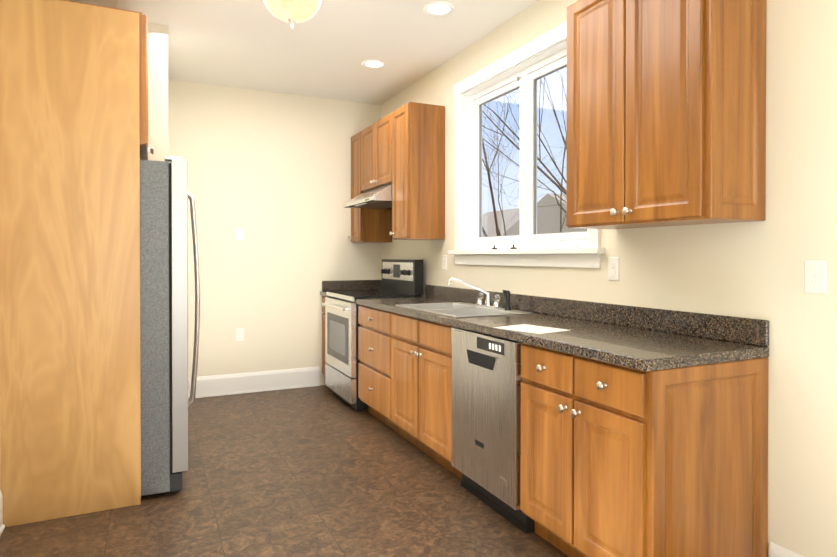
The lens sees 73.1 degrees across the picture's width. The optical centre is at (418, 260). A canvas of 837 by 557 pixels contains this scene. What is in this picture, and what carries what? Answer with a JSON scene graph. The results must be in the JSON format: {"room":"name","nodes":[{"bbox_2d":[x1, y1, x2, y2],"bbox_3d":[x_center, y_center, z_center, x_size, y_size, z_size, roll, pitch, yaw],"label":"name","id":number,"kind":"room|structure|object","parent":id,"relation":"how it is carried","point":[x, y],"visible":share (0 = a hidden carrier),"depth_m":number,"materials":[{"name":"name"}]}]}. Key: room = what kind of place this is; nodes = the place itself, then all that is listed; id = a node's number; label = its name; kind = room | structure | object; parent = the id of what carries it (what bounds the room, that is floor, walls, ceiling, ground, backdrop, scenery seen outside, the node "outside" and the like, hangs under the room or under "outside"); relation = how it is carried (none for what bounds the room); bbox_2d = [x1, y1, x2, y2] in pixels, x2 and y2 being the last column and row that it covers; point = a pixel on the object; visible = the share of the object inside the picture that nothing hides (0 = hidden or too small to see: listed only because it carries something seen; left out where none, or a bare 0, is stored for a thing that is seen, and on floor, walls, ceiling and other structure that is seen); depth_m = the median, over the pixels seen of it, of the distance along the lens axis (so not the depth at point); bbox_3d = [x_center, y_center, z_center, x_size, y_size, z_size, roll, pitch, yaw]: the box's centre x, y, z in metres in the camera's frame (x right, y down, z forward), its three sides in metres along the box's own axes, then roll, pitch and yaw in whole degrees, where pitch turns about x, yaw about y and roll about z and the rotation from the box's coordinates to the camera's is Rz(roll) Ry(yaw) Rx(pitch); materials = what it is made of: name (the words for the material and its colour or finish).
{"room":"kitchen","nodes":[
{"label":"kitchen","id":0,"kind":"room"},
{"bbox_2d":[147,23,167,160],"bbox_3d":[-2.264,-0.169,4.169,0.740,2.786,1.240,0,0,-25],"label":"wall","id":1,"kind":"structure","parent":0,"point":[157,37],"depth_m":3.73,"materials":[{"name":"beige paint"}]},
{"bbox_2d":[168,79,380,384],"bbox_3d":[-1.655,-0.177,5.223,3.340,2.786,0.150,0,0,-25],"label":"wall","id":2,"kind":"structure","parent":0,"point":[269,172],"depth_m":5.25,"materials":[{"name":"beige paint"}]},
{"bbox_2d":[235,228,243,240],"bbox_3d":[-1.629,-0.236,5.144,0.072,0.118,0.014,0,0,-25],"label":"light switch","id":3,"kind":"object","parent":2,"relation":"attached to","point":[239,234],"visible":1,"depth_m":5.14,"materials":[{"name":"white plastic"}]},
{"bbox_2d":[236,328,243,341],"bbox_3d":[-1.631,0.682,5.154,0.072,0.118,0.008,0,0,-25],"label":"outlet","id":4,"kind":"object","parent":2,"relation":"attached to","point":[239,334],"visible":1,"depth_m":5.15,"materials":[{"name":"white plastic"}]},
{"bbox_2d":[188,367,319,397],"bbox_3d":[-1.573,1.124,5.176,1.360,0.185,0.022,0,0,-25],"label":"baseboard","id":5,"kind":"structure","parent":2,"relation":"attached to","point":[232,384],"depth_m":5.20,"materials":[{"name":"white wood"}]},
{"bbox_2d":[322,280,379,289],"bbox_3d":[-0.667,0.249,5.595,0.593,0.100,0.021,0,0,-25],"label":"backsplash","id":6,"kind":"structure","parent":2,"relation":"attached to","point":[351,284],"depth_m":5.59,"materials":[{"name":"black stone"}]},
{"bbox_2d":[0,385,567,556],"bbox_3d":[-0.133,1.300,2.000,3.340,0.120,7.600,0,0,-25],"label":"floor","id":7,"kind":"structure","parent":0,"point":[320,471],"depth_m":2.85,"materials":[{"name":"tile"}]},
{"bbox_2d":[0,0,153,526],"bbox_3d":[-1.836,-0.013,3.162,0.650,2.490,0.943,0,0,-25],"label":"panel","id":8,"kind":"object","parent":7,"relation":"on","point":[74,149],"visible":0.96,"depth_m":2.72,"materials":[{"name":"brown wood"}]},
{"bbox_2d":[140,156,199,495],"bbox_3d":[-1.731,0.343,3.224,0.892,1.775,0.910,0,0,-25],"label":"refrigerator","id":9,"kind":"object","parent":7,"relation":"on","point":[165,195],"visible":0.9,"depth_m":2.92,"materials":[{"name":"grey metal"}]},
{"bbox_2d":[322,296,395,374],"bbox_3d":[-0.598,0.777,5.469,0.617,0.875,0.314,0,0,-25],"label":"base cabinet","id":10,"kind":"object","parent":7,"relation":"on","point":[323,299],"depth_m":5.42,"materials":[{"name":"brown wood"}]},
{"bbox_2d":[320,290,371,297],"bbox_3d":[-0.605,0.320,5.464,0.632,0.040,0.311,0,0,-25],"label":"countertop","id":11,"kind":"structure","parent":10,"relation":"on","point":[323,293],"depth_m":5.47,"materials":[{"name":"black stone"}]},
{"bbox_2d":[321,259,422,411],"bbox_3d":[-0.432,0.606,4.954,0.691,1.225,0.752,0,0,-25],"label":"range","id":12,"kind":"object","parent":7,"relation":"on","point":[402,277],"visible":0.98,"depth_m":4.77,"materials":[{"name":"silver metal"}]},
{"bbox_2d":[358,306,451,437],"bbox_3d":[-0.058,0.786,4.322,0.617,0.875,0.706,0,0,-25],"label":"base cabinet","id":13,"kind":"object","parent":7,"relation":"on","point":[404,382],"depth_m":3.72,"materials":[{"name":"brown wood"}]},
{"bbox_2d":[451,327,534,533],"bbox_3d":[0.577,0.800,2.920,0.608,0.868,0.597,0,0,-25],"label":"dishwasher","id":14,"kind":"object","parent":7,"relation":"on","point":[486,413],"visible":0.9,"depth_m":2.73,"materials":[{"name":"silver metal"}]},
{"bbox_2d":[520,342,768,556],"bbox_3d":[0.882,0.801,2.324,0.617,0.875,0.735,0,0,-25],"label":"base cabinet","id":15,"kind":"object","parent":7,"relation":"on","point":[644,431],"depth_m":2.04,"materials":[{"name":"brown wood"}]},
{"bbox_2d":[356,298,768,373],"bbox_3d":[0.409,0.336,3.308,0.632,0.040,2.928,0,0,-25],"label":"countertop","id":16,"kind":"structure","parent":15,"relation":"on","point":[630,347],"depth_m":2.36,"materials":[{"name":"grey stone"}]},
{"bbox_2d":[396,302,535,349],"bbox_3d":[0.262,0.397,3.604,0.532,0.180,0.854,0,0,-25],"label":"sink","id":17,"kind":"object","parent":16,"relation":"in","point":[432,332],"depth_m":3.55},
{"bbox_2d":[448,278,511,309],"bbox_3d":[0.387,0.213,3.614,0.248,0.196,0.406,0,0,-25],"label":"faucet","id":18,"kind":"object","parent":16,"relation":"on","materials":[{"name":"silver metal"}]},
{"bbox_2d":[69,0,538,104],"bbox_3d":[-0.133,-1.605,1.978,3.340,0.120,7.600,0,0,-25],"label":"ceiling","id":19,"kind":"structure","parent":0,"point":[328,48],"depth_m":4.03,"materials":[{"name":"white paint"}]},
{"bbox_2d":[263,0,321,28],"bbox_3d":[-0.705,-1.420,3.147,0.344,0.267,0.344,0,0,-25],"label":"dome ceiling light","id":20,"kind":"object","parent":19,"relation":"attached to","point":[292,12],"visible":1,"depth_m":3.09,"materials":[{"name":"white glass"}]},
{"bbox_2d":[362,59,385,67],"bbox_3d":[-0.355,-1.560,4.493,0.196,0.006,0.196,0,0,-25],"label":"recessed light","id":21,"kind":"object","parent":19,"relation":"in","point":[372,63],"visible":1,"depth_m":4.48,"materials":[{"name":"white"}]},
{"bbox_2d":[423,2,454,15],"bbox_3d":[0.127,-1.553,3.493,0.196,0.006,0.196,0,0,-25],"label":"recessed light","id":22,"kind":"object","parent":19,"relation":"in","point":[438,8],"visible":1,"depth_m":3.49,"materials":[{"name":"white"}]},
{"bbox_2d":[381,0,836,556],"bbox_3d":[1.174,-0.157,2.604,0.150,2.786,7.000,0,0,-25],"label":"wall","id":23,"kind":"structure","parent":0,"point":[753,270],"depth_m":2.10,"materials":[{"name":"beige paint"}]},
{"bbox_2d":[343,184,391,208],"bbox_3d":[-0.316,-0.560,5.002,0.494,0.155,0.756,0,0,-25],"label":"range hood","id":24,"kind":"object","parent":23,"relation":"attached to","point":[379,198],"visible":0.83,"depth_m":4.80,"materials":[{"name":"silver metal"}]},
{"bbox_2d":[348,132,387,242],"bbox_3d":[-0.465,-0.701,5.523,0.323,1.051,0.310,0,0,-25],"label":"upper cabinet","id":25,"kind":"object","parent":23,"relation":"attached to","point":[368,225],"depth_m":5.40,"materials":[{"name":"brown wood"}]},
{"bbox_2d":[360,115,387,193],"bbox_3d":[-0.237,-0.932,5.036,0.323,0.582,0.762,0,0,-25],"label":"upper cabinet","id":26,"kind":"object","parent":23,"relation":"attached to","point":[374,138],"depth_m":4.98,"materials":[{"name":"brown wood"}]},
{"bbox_2d":[388,102,444,241],"bbox_3d":[-0.005,-0.694,4.545,0.323,1.051,0.326,0,0,-25],"label":"upper cabinet","id":27,"kind":"object","parent":23,"relation":"attached to","point":[401,150],"depth_m":4.42,"materials":[{"name":"brown wood"}]},
{"bbox_2d":[442,255,446,269],"bbox_3d":[0.204,0.018,4.481,0.008,0.118,0.072,0,0,-25],"label":"outlet","id":28,"kind":"object","parent":23,"relation":"attached to","point":[444,262],"visible":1,"depth_m":4.47,"materials":[{"name":"white plastic"}]},
{"bbox_2d":[448,21,604,267],"bbox_3d":[0.657,-0.647,3.630,0.200,1.367,1.600,0,0,-25],"label":"casement window","id":29,"kind":"structure","parent":23,"relation":"in","point":[525,82],"depth_m":3.66,"materials":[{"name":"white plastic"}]},
{"bbox_2d":[380,280,768,345],"bbox_3d":[0.458,0.262,3.924,0.019,0.100,4.002,0,0,-25],"label":"backsplash","id":30,"kind":"structure","parent":23,"relation":"attached to","point":[755,332],"depth_m":2.63,"materials":[{"name":"grey stone"}]},
{"bbox_2d":[608,257,618,280],"bbox_3d":[0.978,0.043,2.836,0.008,0.118,0.072,0,0,-25],"label":"outlet","id":31,"kind":"object","parent":23,"relation":"attached to","point":[613,268],"visible":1,"depth_m":2.83,"materials":[{"name":"white plastic"}]},
{"bbox_2d":[566,0,766,228],"bbox_3d":[0.987,-0.677,2.397,0.355,1.051,0.768,0,0,-25],"label":"upper cabinet","id":32,"kind":"object","parent":23,"relation":"attached to","point":[666,112],"visible":1,"depth_m":2.16,"materials":[{"name":"brown wood"}]},
{"bbox_2d":[769,542,803,556],"bbox_3d":[1.950,1.157,0.763,0.022,0.185,2.990,0,0,-25],"label":"baseboard","id":33,"kind":"structure","parent":23,"relation":"attached to","point":[776,550],"depth_m":2.08,"materials":[{"name":"white wood"}]},
{"bbox_2d":[804,260,826,293],"bbox_3d":[1.384,0.058,1.973,0.008,0.118,0.072,0,0,-25],"label":"light switch","id":34,"kind":"object","parent":23,"relation":"attached to","point":[815,276],"visible":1,"depth_m":1.97,"materials":[{"name":"white plastic"}]},
{"bbox_3d":[-1.441,-0.148,1.373,0.150,2.786,7.000,0,0,-25],"label":"wall","id":35,"kind":"structure","parent":0,"visible":0},
{"bbox_2d":[0,490,4,535],"bbox_3d":[-0.896,1.160,0.427,0.022,0.185,4.805,0,0,-25],"label":"baseboard","id":36,"kind":"structure","parent":35,"relation":"attached to","point":[2,526],"depth_m":2.58,"materials":[{"name":"white wood"}]},
{"label":"outside","id":37,"kind":"structure","parent":0,"visible":0},
{"bbox_2d":[482,67,566,214],"bbox_3d":[23.252,-14.116,49.471,0.100,50.000,110.000,0,0,-25],"label":"sky","id":38,"kind":"structure","parent":37,"point":[514,167],"depth_m":72.13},
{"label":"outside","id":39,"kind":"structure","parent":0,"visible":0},
{"bbox_2d":[481,208,519,243],"bbox_3d":[7.079,0.162,39.204,8.600,7.600,8.600,0,0,-25],"label":"house","id":40,"kind":"structure","parent":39,"point":[489,223],"depth_m":37.96,"materials":[{"name":"white"}]},
{"bbox_2d":[482,70,566,240],"bbox_3d":[2.558,-4.084,12.437,13.114,17.566,16.523,0,0,-25],"label":"tree","id":41,"kind":"object","parent":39,"point":[538,167],"depth_m":14.16,"materials":[{"name":"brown plant"}]},
{"bbox_2d":[501,193,586,242],"bbox_3d":[9.953,0.443,28.401,8.600,7.200,9.600,0,0,-25],"label":"house","id":42,"kind":"structure","parent":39,"point":[541,221],"depth_m":26.48,"materials":[{"name":"grey"}]}
]}

